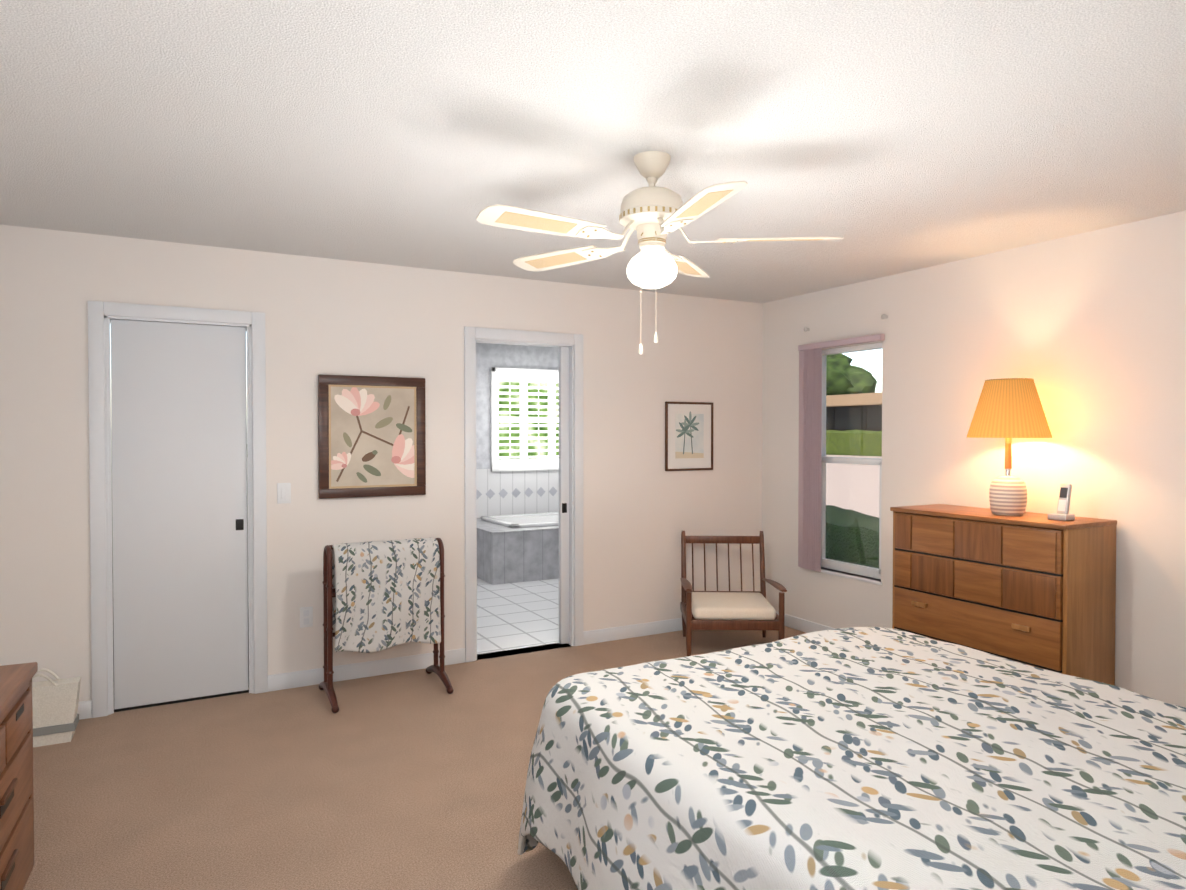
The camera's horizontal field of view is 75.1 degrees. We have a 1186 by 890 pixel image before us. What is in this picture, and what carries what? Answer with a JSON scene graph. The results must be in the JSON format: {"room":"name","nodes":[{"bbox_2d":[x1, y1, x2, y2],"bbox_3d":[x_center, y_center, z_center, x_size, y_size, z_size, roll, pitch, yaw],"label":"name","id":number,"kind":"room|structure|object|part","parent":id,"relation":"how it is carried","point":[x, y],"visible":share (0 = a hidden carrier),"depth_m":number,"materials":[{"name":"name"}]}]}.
{"room":"bedroom","nodes":[
{"label":"bedroom","id":0,"kind":"room"},
{"bbox_2d":[0,225,762,701],"bbox_3d":[-0.832,0.144,4.879,5.050,2.440,0.120,0,1,-29],"label":"wall","id":1,"kind":"structure","parent":0,"point":[642,507],"depth_m":4.53,"materials":[{"name":"white paint"}]},
{"bbox_2d":[77,700,91,719],"bbox_3d":[-2.763,1.336,3.773,0.522,0.090,0.012,0,1,-29],"label":"baseboard","id":2,"kind":"structure","parent":1,"relation":"attached to","point":[84,710],"depth_m":3.88,"materials":[{"name":"white paint"}]},
{"bbox_2d":[111,319,248,708],"bbox_3d":[-2.197,0.358,4.125,0.634,2.007,0.039,0,1,-29],"label":"closet door","id":3,"kind":"structure","parent":1,"relation":"in","point":[179,495],"depth_m":4.10,"materials":[{"name":"white paint"}]},
{"bbox_2d":[114,690,248,711],"bbox_3d":[-2.199,1.369,4.144,0.662,0.012,0.040,0,1,-29],"label":"sill","id":4,"kind":"structure","parent":1,"relation":"attached to","point":[179,701],"depth_m":4.12,"materials":[{"name":"black metal"}]},
{"bbox_2d":[277,483,290,503],"bbox_3d":[-1.731,0.270,4.318,0.072,0.115,0.010,0,1,-29],"label":"switch plate","id":5,"kind":"object","parent":1,"relation":"attached to","point":[283,492],"visible":1,"depth_m":4.32,"materials":[{"name":"white plastic"}]},
{"bbox_2d":[300,606,312,627],"bbox_3d":[-1.631,0.979,4.385,0.070,0.115,0.008,0,1,-29],"label":"electrical outlet plate","id":6,"kind":"object","parent":1,"relation":"attached to","point":[306,616],"visible":1,"depth_m":4.38,"materials":[{"name":"white plastic"}]},
{"bbox_2d":[88,301,582,717],"bbox_3d":[-1.329,0.317,4.603,2.806,2.103,0.136,0,1,-29],"label":"door frame","id":7,"kind":"structure","parent":1,"relation":"attached to","point":[100,479],"depth_m":4.24,"materials":[{"name":"white paint"}]},
{"bbox_2d":[268,648,464,691],"bbox_3d":[-1.307,1.324,4.564,1.148,0.090,0.012,0,1,-29],"label":"baseboard","id":8,"kind":"structure","parent":1,"relation":"attached to","point":[289,680],"depth_m":4.54,"materials":[{"name":"white paint"}]},
{"bbox_2d":[318,374,425,498],"bbox_3d":[-1.292,-0.050,4.539,0.618,0.707,0.030,0,1,-29],"label":"framed picture","id":9,"kind":"object","parent":1,"relation":"attached to","point":[371,436],"visible":1,"depth_m":4.53,"materials":[{"name":"beige paper"}]},
{"bbox_2d":[559,346,568,643],"bbox_3d":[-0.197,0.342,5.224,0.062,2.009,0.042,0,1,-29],"label":"bathroom door","id":10,"kind":"structure","parent":1,"relation":"in","point":[563,495],"depth_m":5.21,"materials":[{"name":"white paint"}]},
{"bbox_2d":[583,618,682,644],"bbox_3d":[0.605,1.307,5.604,1.532,0.090,0.012,0,1,-29],"label":"baseboard","id":11,"kind":"structure","parent":1,"relation":"attached to","point":[671,625],"depth_m":5.42,"materials":[{"name":"white paint"}]},
{"bbox_2d":[665,401,712,470],"bbox_3d":[0.705,-0.063,5.631,0.421,0.500,0.020,0,1,-29],"label":"framed picture","id":12,"kind":"object","parent":1,"relation":"attached to","point":[688,436],"visible":0.98,"depth_m":5.62,"materials":[{"name":"white paper"}]},
{"bbox_2d":[23,626,805,889],"bbox_3d":[0.415,1.427,2.481,5.170,0.050,5.560,0,1,-29],"label":"floor","id":13,"kind":"structure","parent":0,"point":[411,780],"depth_m":3.16,"materials":[{"name":"carpet"}]},
{"bbox_2d":[0,662,37,889],"bbox_3d":[-1.470,1.047,1.373,0.550,0.745,1.974,0,1,-29],"label":"dresser","id":14,"kind":"object","parent":13,"relation":"on","point":[16,800],"visible":1,"depth_m":2.14,"materials":[{"name":"brown wood"}]},
{"bbox_2d":[32,668,80,746],"bbox_3d":[-2.577,1.219,3.595,0.315,0.330,0.146,0,1,-29],"label":"bag","id":15,"kind":"object","parent":13,"relation":"on","point":[55,714],"visible":0.69,"depth_m":3.58,"materials":[{"name":"fabric"}]},
{"bbox_2d":[318,537,453,712],"bbox_3d":[-1.153,0.953,4.279,0.658,0.841,0.448,0,1,-29],"label":"rack","id":16,"kind":"object","parent":13,"relation":"on","point":[378,596],"visible":1,"depth_m":4.18,"materials":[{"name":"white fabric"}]},
{"bbox_2d":[331,537,440,652],"bbox_3d":[-1.153,0.825,4.280,0.586,0.589,0.236,0,1,-29],"label":"quilt","id":17,"kind":"object","parent":16,"relation":"on","point":[385,594],"depth_m":4.19,"materials":[{"name":"fabric"}]},
{"bbox_2d":[680,531,786,655],"bbox_3d":[0.919,0.990,5.224,0.656,0.738,0.687,0,1,2],"label":"chair","id":18,"kind":"object","parent":13,"relation":"on","point":[729,610],"visible":0.98,"depth_m":5.03,"materials":[{"name":"brown wood"}]},
{"bbox_3d":[0.918,1.080,5.188,0.530,0.083,0.520,0,1,2],"label":"seat","id":19,"kind":"part","parent":18,"relation":"part of","materials":[{"name":"fabric"}]},
{"bbox_2d":[517,627,1185,889],"bbox_3d":[1.007,1.089,2.088,1.881,0.638,2.273,0,1,-29],"label":"bed","id":20,"kind":"object","parent":13,"relation":"on","point":[866,758],"visible":1,"depth_m":1.95,"materials":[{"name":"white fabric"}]},
{"bbox_2d":[890,504,1116,685],"bbox_3d":[2.096,0.867,4.044,0.438,1.020,0.983,0,1,-29],"label":"chest","id":21,"kind":"object","parent":13,"relation":"on","point":[1037,590],"visible":0.75,"depth_m":3.75,"materials":[{"name":"brown wood"}]},
{"bbox_2d":[966,378,1051,515],"bbox_3d":[2.135,0.007,3.963,0.390,0.700,0.390,0,1,-29],"label":"lamp","id":22,"kind":"object","parent":21,"relation":"on","point":[1008,409],"visible":1,"depth_m":3.87,"materials":[{"name":"fabric"}]},
{"bbox_3d":[2.135,-0.187,3.960,0.390,0.298,0.390,0,1,-29],"label":"lamp shade","id":23,"kind":"part","parent":22,"relation":"part of","materials":[{"name":"orange fabric"}]},
{"bbox_2d":[1048,484,1074,520],"bbox_3d":[2.267,0.274,3.726,0.091,0.173,0.090,0,1,-29],"label":"phone","id":24,"kind":"object","parent":21,"relation":"on","point":[1061,514],"visible":1,"depth_m":3.72,"materials":[{"name":"white plastic"}]},
{"bbox_2d":[0,0,1185,322],"bbox_3d":[-0.435,-1.093,4.005,5.170,0.060,9.120,0,1,-29],"label":"ceiling","id":25,"kind":"structure","parent":0,"point":[882,138],"depth_m":2.51,"materials":[{"name":"white paint"}]},
{"bbox_2d":[476,151,842,353],"bbox_3d":[0.183,-0.684,2.775,1.271,0.718,1.302,0,1,-29],"label":"fan","id":26,"kind":"object","parent":25,"relation":"hanging from","point":[652,215],"visible":0.98,"depth_m":2.72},
{"bbox_3d":[0.215,-0.644,2.806,0.186,0.148,0.186,0,1,-29],"label":"globe","id":27,"kind":"part","parent":26,"relation":"part of","materials":[{"name":"white glass"}]},
{"bbox_2d":[762,211,1185,707],"bbox_3d":[2.633,0.163,3.667,0.120,2.440,5.320,0,1,-29],"label":"wall","id":28,"kind":"structure","parent":0,"point":[1086,331],"depth_m":4.06,"materials":[{"name":"white paint"}]},
{"bbox_2d":[776,611,834,632],"bbox_3d":[2.384,1.333,4.006,0.012,0.090,4.520,0,1,-29],"label":"baseboard","id":29,"kind":"structure","parent":28,"relation":"attached to","point":[793,622],"depth_m":5.58,"materials":[{"name":"white paint"}]},
{"bbox_2d":[804,314,887,331],"bbox_3d":[1.695,-0.822,5.214,0.032,0.032,0.724,0,1,-29],"label":"brackets","id":30,"kind":"object","parent":28,"relation":"attached to","point":[883,316],"visible":0.96,"depth_m":4.91,"materials":[{"name":"silver metal"}]},
{"bbox_2d":[812,342,881,584],"bbox_3d":[1.752,0.114,5.259,0.117,1.572,0.640,0,1,-29],"label":"window","id":31,"kind":"structure","parent":28,"relation":"in","point":[829,565],"depth_m":5.32,"materials":[{"name":"white plastic"}]},
{"bbox_2d":[798,334,884,571],"bbox_3d":[1.663,0.088,5.256,0.043,1.600,0.761,0,1,-29],"label":"vertical blinds","id":32,"kind":"object","parent":31,"relation":"attached to","point":[809,477],"visible":0.98,"depth_m":5.45,"materials":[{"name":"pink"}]},
{"label":"outside","id":33,"kind":"structure","parent":0,"visible":0},
{"bbox_3d":[35.099,0.491,64.515,115.040,0.100,140.000,0,1,-29],"label":"ground","id":34,"kind":"structure","parent":33,"visible":0},
{"bbox_2d":[826,354,876,394],"bbox_3d":[25.019,-8.944,110.822,21.814,17.264,42.822,0,1,-29],"label":"trees","id":35,"kind":"object","parent":34,"relation":"on","point":[838,385],"depth_m":91.33,"materials":[{"name":"green plant"}]},
{"bbox_2d":[826,505,878,568],"bbox_3d":[1.872,0.950,8.324,1.292,0.719,15.018,0,1,-29],"label":"hedge","id":36,"kind":"object","parent":34,"relation":"on","point":[852,515],"depth_m":6.59,"materials":[{"name":"green plant"}]},
{"bbox_2d":[826,455,881,517],"bbox_3d":[1.512,0.725,46.256,28.500,0.030,140.000,0,1,-29],"label":"street","id":37,"kind":"structure","parent":34,"relation":"on","point":[862,501],"depth_m":20.69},
{"bbox_2d":[826,429,881,455],"bbox_3d":[15.570,-0.267,53.883,2.802,1.712,44.062,0,1,-29],"label":"hedge","id":38,"kind":"object","parent":34,"relation":"on","point":[871,438],"depth_m":49.27,"materials":[{"name":"green plant"}]},
{"bbox_2d":[826,392,881,430],"bbox_3d":[26.474,-1.991,62.063,22.500,4.900,46.000,0,1,-29],"label":"house","id":39,"kind":"structure","parent":34,"relation":"on","point":[861,413],"depth_m":55.07,"materials":[{"name":"grey"}]},
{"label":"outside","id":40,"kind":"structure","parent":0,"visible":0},
{"bbox_2d":[476,343,569,659],"bbox_3d":[-0.459,0.134,7.051,3.200,2.490,3.580,0,1,-29],"label":"bathroom","id":41,"kind":"object","parent":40,"point":[517,589],"visible":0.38,"depth_m":7.52,"materials":[{"name":"tile"}]},
{"bbox_2d":[481,512,558,527],"bbox_3d":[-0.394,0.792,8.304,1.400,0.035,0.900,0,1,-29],"label":"tub","id":42,"kind":"object","parent":41,"relation":"in","point":[530,520],"visible":0.5,"depth_m":8.14,"materials":[{"name":"white ceramic"}]},
{"bbox_2d":[491,367,558,471],"bbox_3d":[-0.632,-0.290,8.872,1.160,1.160,0.076,0,1,-29],"label":"shutter","id":43,"kind":"object","parent":41,"relation":"attached to","point":[524,378],"visible":0.67,"depth_m":8.78,"materials":[{"name":"white wood"}]},
{"bbox_2d":[499,382,558,459],"bbox_3d":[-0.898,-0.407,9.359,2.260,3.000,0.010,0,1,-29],"label":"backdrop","id":44,"kind":"structure","parent":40,"point":[518,415],"depth_m":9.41,"materials":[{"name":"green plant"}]}
]}

